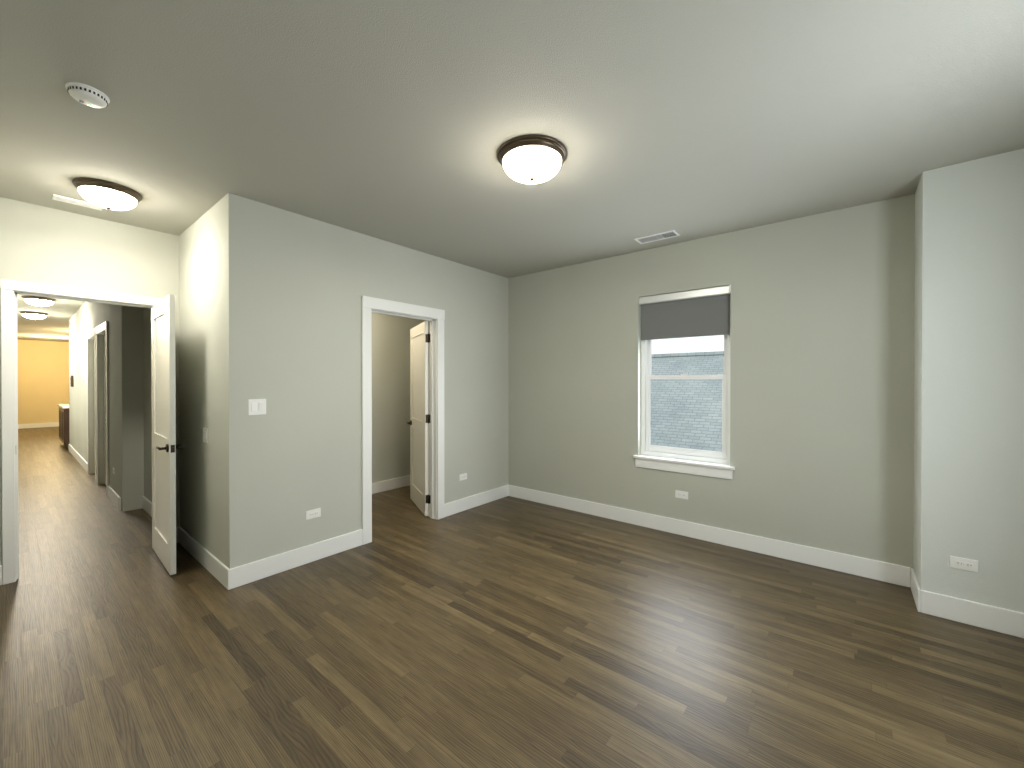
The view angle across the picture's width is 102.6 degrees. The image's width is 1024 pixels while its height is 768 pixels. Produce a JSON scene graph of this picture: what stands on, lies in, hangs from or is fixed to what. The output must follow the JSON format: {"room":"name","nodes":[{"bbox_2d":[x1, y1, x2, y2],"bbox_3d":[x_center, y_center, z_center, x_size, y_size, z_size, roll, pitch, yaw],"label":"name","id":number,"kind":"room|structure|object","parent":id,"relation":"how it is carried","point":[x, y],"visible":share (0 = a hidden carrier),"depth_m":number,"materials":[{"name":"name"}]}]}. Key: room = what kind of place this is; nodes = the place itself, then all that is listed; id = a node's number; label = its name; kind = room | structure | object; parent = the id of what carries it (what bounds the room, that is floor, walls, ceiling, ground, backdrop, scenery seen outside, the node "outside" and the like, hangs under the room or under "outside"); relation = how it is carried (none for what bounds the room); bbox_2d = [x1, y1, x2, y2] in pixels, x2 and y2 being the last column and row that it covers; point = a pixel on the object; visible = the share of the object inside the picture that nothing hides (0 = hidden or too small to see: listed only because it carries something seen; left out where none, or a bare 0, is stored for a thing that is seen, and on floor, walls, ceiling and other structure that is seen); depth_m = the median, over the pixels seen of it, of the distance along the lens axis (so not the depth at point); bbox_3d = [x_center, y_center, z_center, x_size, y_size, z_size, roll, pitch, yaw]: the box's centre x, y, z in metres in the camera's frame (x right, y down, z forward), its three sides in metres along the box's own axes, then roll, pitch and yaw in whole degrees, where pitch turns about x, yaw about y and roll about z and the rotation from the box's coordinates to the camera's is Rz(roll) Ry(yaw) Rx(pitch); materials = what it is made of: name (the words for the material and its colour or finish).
{"room":"empty bedroom","nodes":[
{"label":"empty bedroom","id":0,"kind":"room"},
{"bbox_2d":[17,339,68,423],"bbox_3d":[-14.133,-0.004,13.948,0.120,2.740,4.250,0,0,39],"label":"wall","id":1,"kind":"structure","parent":0,"point":[43,379],"depth_m":12.96,"materials":[{"name":"paint"}]},
{"bbox_2d":[18,422,58,428],"bbox_3d":[-14.081,1.296,13.911,0.015,0.140,4.250,0,0,39],"label":"baseboard","id":2,"kind":"structure","parent":1,"relation":"attached to","point":[52,424],"depth_m":12.90,"materials":[{"name":"white paint"}]},
{"bbox_2d":[0,197,179,583],"bbox_3d":[-3.414,0.048,3.234,0.120,2.740,1.230,0,0,39],"label":"wall","id":3,"kind":"structure","parent":0,"point":[45,245],"depth_m":3.22,"materials":[{"name":"beige paint"}]},
{"bbox_2d":[0,279,162,584],"bbox_3d":[-3.370,0.338,3.289,0.167,2.160,0.908,0,0,39],"label":"door frame","id":4,"kind":"structure","parent":3,"relation":"attached to","point":[11,290],"depth_m":2.93,"materials":[{"name":"white paint"}]},
{"bbox_2d":[151,294,183,574],"bbox_3d":[-2.792,0.373,3.278,0.792,2.065,0.148,0,0,41],"label":"hall door","id":5,"kind":"structure","parent":3,"relation":"in","point":[163,392],"depth_m":3.18,"materials":[{"name":"white paint"}]},
{"bbox_2d":[69,302,120,496],"bbox_3d":[-6.794,0.032,6.636,6.300,2.740,0.120,0,0,39],"label":"wall","id":6,"kind":"structure","parent":0,"point":[85,318],"depth_m":6.50,"materials":[{"name":"beige paint"}]},
{"bbox_2d":[70,376,73,386],"bbox_3d":[-8.585,-0.055,8.000,0.120,0.220,0.036,0,0,39],"label":"intercom","id":7,"kind":"object","parent":6,"relation":"attached to","point":[71,381],"visible":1,"depth_m":7.97,"materials":[{"name":"brown plastic"}]},
{"bbox_2d":[68,444,87,472],"bbox_3d":[-7.959,1.327,7.508,3.400,0.140,0.015,0,0,39],"label":"baseboard","id":8,"kind":"structure","parent":6,"relation":"attached to","point":[83,463],"depth_m":7.31,"materials":[{"name":"white paint"}]},
{"bbox_2d":[86,328,96,482],"bbox_3d":[-6.221,0.308,6.154,1.012,2.192,0.144,0,0,39],"label":"door frame","id":9,"kind":"structure","parent":6,"relation":"attached to","point":[92,459],"depth_m":6.38,"materials":[{"name":"white paint"}]},
{"bbox_2d":[94,341,94,456],"bbox_3d":[-6.204,0.359,6.165,0.821,2.065,0.148,0,0,39],"label":"hall door","id":10,"kind":"structure","parent":6,"relation":"in","point":[94,398],"depth_m":6.39,"materials":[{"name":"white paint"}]},
{"bbox_2d":[95,321,108,496],"bbox_3d":[-5.392,0.311,5.476,1.012,2.192,0.144,0,0,39],"label":"door frame","id":11,"kind":"structure","parent":6,"relation":"attached to","point":[101,331],"depth_m":5.70,"materials":[{"name":"white paint"}]},
{"bbox_2d":[104,335,105,484],"bbox_3d":[-5.375,0.363,5.487,0.821,2.065,0.148,0,0,39],"label":"hall door","id":12,"kind":"structure","parent":6,"relation":"in","point":[105,409],"depth_m":5.68,"materials":[{"name":"white paint"}]},
{"bbox_2d":[108,486,120,509],"bbox_3d":[-4.714,1.340,4.855,0.845,0.140,0.015,0,0,39],"label":"baseboard","id":13,"kind":"structure","parent":6,"relation":"attached to","point":[114,497],"depth_m":4.78,"materials":[{"name":"white paint"}]},
{"bbox_2d":[120,305,143,511],"bbox_3d":[-4.252,0.041,4.674,0.120,2.740,0.300,0,0,39],"label":"wall","id":14,"kind":"structure","parent":0,"point":[131,411],"depth_m":4.58,"materials":[{"name":"beige paint"}]},
{"bbox_2d":[143,198,223,563],"bbox_3d":[-3.080,0.045,3.832,2.760,2.740,0.120,0,0,39],"label":"wall","id":15,"kind":"structure","parent":0,"point":[201,368],"depth_m":3.27,"materials":[{"name":"beige paint"}]},
{"bbox_2d":[142,496,151,516],"bbox_3d":[-3.640,1.343,4.210,1.455,0.140,0.015,0,0,39],"label":"baseboard","id":16,"kind":"structure","parent":15,"relation":"attached to","point":[146,504],"depth_m":4.48,"materials":[{"name":"white paint"}]},
{"bbox_2d":[176,527,231,589],"bbox_3d":[-2.472,1.348,3.244,1.335,0.140,0.030,0,0,39],"label":"baseboard","id":17,"kind":"structure","parent":15,"relation":"attached to","point":[220,571],"depth_m":3.15,"materials":[{"name":"white paint"}]},
{"bbox_2d":[203,428,207,442],"bbox_3d":[-2.379,0.399,3.175,0.116,0.114,0.012,0,0,39],"label":"light switch","id":18,"kind":"object","parent":15,"relation":"attached to","point":[205,435],"visible":1,"depth_m":3.16,"materials":[{"name":"white plastic"}]},
{"bbox_2d":[223,193,507,568],"bbox_3d":[-1.047,0.044,4.043,0.120,2.740,3.020,0,0,39],"label":"wall","id":19,"kind":"structure","parent":0,"point":[296,287],"depth_m":3.31,"materials":[{"name":"beige paint"}]},
{"bbox_2d":[248,399,265,414],"bbox_3d":[-1.842,0.167,2.968,0.012,0.114,0.116,0,0,39],"label":"rocker light switch","id":20,"kind":"object","parent":19,"relation":"attached to","point":[256,406],"visible":1,"depth_m":2.96,"materials":[{"name":"white plastic"}]},
{"bbox_2d":[232,529,362,588],"bbox_3d":[-1.625,1.348,3.237,0.015,0.140,0.970,0,0,39],"label":"baseboard","id":21,"kind":"structure","parent":19,"relation":"attached to","point":[244,574],"depth_m":3.16,"materials":[{"name":"white paint"}]},
{"bbox_2d":[306,508,320,519],"bbox_3d":[-1.589,1.040,3.284,0.008,0.070,0.116,0,0,39],"label":"outlet","id":22,"kind":"object","parent":19,"relation":"attached to","point":[313,513],"visible":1,"depth_m":3.28,"materials":[{"name":"white plastic"}]},
{"bbox_2d":[361,296,444,544],"bbox_3d":[-1.072,0.318,4.014,0.167,2.192,0.947,0,0,39],"label":"door frame","id":23,"kind":"structure","parent":19,"relation":"attached to","point":[434,318],"depth_m":4.17,"materials":[{"name":"white paint"}]},
{"bbox_2d":[407,321,428,515],"bbox_3d":[-1.065,0.367,4.679,0.148,2.065,0.766,0,0,-26],"label":"closet door","id":24,"kind":"structure","parent":19,"relation":"in","point":[419,414],"depth_m":4.61,"materials":[{"name":"white paint"}]},
{"bbox_2d":[459,473,466,480],"bbox_3d":[-0.542,1.034,4.565,0.008,0.070,0.116,0,0,39],"label":"outlet","id":25,"kind":"object","parent":19,"relation":"attached to","point":[463,476],"visible":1,"depth_m":4.56,"materials":[{"name":"white plastic"}]},
{"bbox_2d":[444,485,507,516],"bbox_3d":[-0.385,1.341,4.749,0.019,0.140,1.059,0,0,39],"label":"baseboard","id":26,"kind":"structure","parent":19,"relation":"attached to","point":[463,504],"depth_m":4.69,"materials":[{"name":"white paint"}]},
{"bbox_2d":[372,313,425,482],"bbox_3d":[-2.093,0.040,4.976,0.120,2.740,2.900,0,0,39],"label":"wall","id":27,"kind":"structure","parent":0,"point":[390,395],"depth_m":5.46,"materials":[{"name":"beige paint"}]},
{"bbox_2d":[372,475,409,493],"bbox_3d":[-2.039,1.340,4.938,0.019,0.140,2.900,0,0,39],"label":"baseboard","id":28,"kind":"structure","parent":27,"relation":"attached to","point":[387,485],"depth_m":5.43,"materials":[{"name":"white paint"}]},
{"bbox_2d":[0,426,1023,767],"bbox_3d":[-6.049,1.448,7.396,20.940,0.100,4.570,0,0,39],"label":"floor","id":29,"kind":"structure","parent":0,"point":[510,632],"depth_m":2.15,"materials":[{"name":"brown wood"}]},
{"bbox_2d":[59,408,61,441],"bbox_3d":[-9.661,0.949,9.232,0.592,0.880,0.657,0,0,39],"label":"base cabinet","id":30,"kind":"object","parent":29,"relation":"on","point":[60,409],"depth_m":9.11,"materials":[{"name":"brown wood"}]},
{"bbox_2d":[62,408,68,447],"bbox_3d":[-9.331,0.950,8.962,0.526,0.880,0.657,0,0,39],"label":"base cabinet","id":31,"kind":"object","parent":29,"relation":"on","point":[64,424],"depth_m":8.58,"materials":[{"name":"brown wood"}]},
{"bbox_2d":[58,404,68,407],"bbox_3d":[-9.672,0.489,9.241,1.410,0.040,0.695,0,0,39],"label":"countertop","id":32,"kind":"structure","parent":31,"relation":"on","point":[60,405],"depth_m":8.97,"materials":[{"name":"white stone"}]},
{"bbox_2d":[0,0,1023,341],"bbox_3d":[-6.049,-1.392,7.383,20.940,0.100,4.570,0,0,39],"label":"ceiling","id":33,"kind":"structure","parent":0,"point":[398,122],"depth_m":1.97,"materials":[{"name":"white paint"}]},
{"bbox_2d":[19,311,47,319],"bbox_3d":[-9.008,-1.270,7.729,0.360,0.147,0.360,0,0,39],"label":"light","id":34,"kind":"object","parent":33,"relation":"attached to","point":[33,315],"visible":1,"depth_m":7.64,"materials":[{"name":"white glass"}]},
{"bbox_2d":[21,296,55,307],"bbox_3d":[-7.367,-1.264,6.388,0.360,0.147,0.360,0,0,39],"label":"light","id":35,"kind":"object","parent":33,"relation":"attached to","point":[38,301],"visible":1,"depth_m":6.30,"materials":[{"name":"white glass"}]},
{"bbox_2d":[52,194,102,210],"bbox_3d":[-3.151,-1.316,2.980,0.110,0.010,0.250,0,0,39],"label":"ceiling vent","id":36,"kind":"object","parent":33,"relation":"in","point":[74,201],"visible":0.9,"depth_m":2.97,"materials":[{"name":"white plastic"}]},
{"bbox_2d":[65,82,109,107],"bbox_3d":[-1.916,-1.295,1.853,0.140,0.040,0.140,0,0,39],"label":"smoke detector","id":37,"kind":"object","parent":33,"relation":"attached to","point":[85,94],"visible":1,"depth_m":1.83,"materials":[{"name":"white plastic"}]},
{"bbox_2d":[72,177,141,210],"bbox_3d":[-2.741,-1.249,2.787,0.340,0.142,0.340,0,0,39],"label":"ceiling light","id":38,"kind":"object","parent":33,"relation":"attached to","point":[108,195],"visible":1,"depth_m":2.71,"materials":[{"name":"white glass"}]},
{"bbox_2d":[497,134,566,183],"bbox_3d":[0.116,-1.240,2.363,0.400,0.156,0.400,0,0,39],"label":"light","id":39,"kind":"object","parent":33,"relation":"attached to","point":[532,159],"visible":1,"depth_m":2.25,"materials":[{"name":"white glass"}]},
{"bbox_2d":[634,230,679,243],"bbox_3d":[1.304,-1.319,3.690,0.360,0.010,0.160,0,0,39],"label":"ceiling vent","id":40,"kind":"object","parent":33,"relation":"in","point":[658,236],"visible":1,"depth_m":3.68,"materials":[{"name":"white plastic"}]},
{"bbox_2d":[508,194,914,577],"bbox_3d":[-4.666,0.020,9.081,20.940,2.740,0.200,0,0,39],"label":"wall","id":41,"kind":"structure","parent":0,"point":[822,383],"depth_m":3.41,"materials":[{"name":"beige paint"}]},
{"bbox_2d":[675,490,687,499],"bbox_3d":[1.588,1.037,3.838,0.116,0.070,0.008,0,0,39],"label":"outlet","id":42,"kind":"object","parent":41,"relation":"attached to","point":[681,494],"visible":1,"depth_m":3.84,"materials":[{"name":"white plastic"}]},
{"bbox_2d":[633,285,734,479],"bbox_3d":[1.626,-0.020,3.892,0.910,1.700,0.199,0,0,39],"label":"window","id":43,"kind":"structure","parent":41,"relation":"in","point":[706,312],"depth_m":3.86,"materials":[{"name":"white plastic"}]},
{"bbox_2d":[508,485,907,585],"bbox_3d":[1.369,1.344,4.011,3.670,0.140,0.019,0,0,39],"label":"baseboard","id":44,"kind":"structure","parent":41,"relation":"attached to","point":[850,564],"depth_m":3.55,"materials":[{"name":"white paint"}]},
{"bbox_2d":[913,149,1023,612],"bbox_3d":[2.918,0.052,2.503,0.630,2.740,0.385,0,0,39],"label":"wall","id":45,"kind":"structure","parent":0,"point":[969,377],"depth_m":2.42,"materials":[{"name":"beige paint"}]},
{"bbox_2d":[904,567,918,590],"bbox_3d":[2.663,1.351,2.708,0.023,0.140,0.360,0,0,39],"label":"baseboard","id":46,"kind":"structure","parent":45,"relation":"attached to","point":[908,582],"depth_m":2.86,"materials":[{"name":"white paint"}]},
{"bbox_2d":[950,556,977,572],"bbox_3d":[2.690,1.072,2.440,0.116,0.070,0.008,0,0,39],"label":"outlet","id":47,"kind":"object","parent":45,"relation":"attached to","point":[964,564],"visible":1,"depth_m":2.44,"materials":[{"name":"white plastic"}]},
{"bbox_2d":[912,585,1023,637],"bbox_3d":[2.786,1.352,2.358,0.645,0.140,0.015,0,0,39],"label":"baseboard","id":48,"kind":"structure","parent":45,"relation":"attached to","point":[997,619],"depth_m":2.42,"materials":[{"name":"white paint"}]},
{"label":"outside","id":49,"kind":"structure","parent":0,"visible":0},
{"bbox_2d":[650,351,728,464],"bbox_3d":[4.447,1.309,7.514,18.000,4.258,6.100,0,0,39],"label":"roof","id":50,"kind":"structure","parent":49,"point":[681,387],"depth_m":9.40,"materials":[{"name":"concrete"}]}
]}

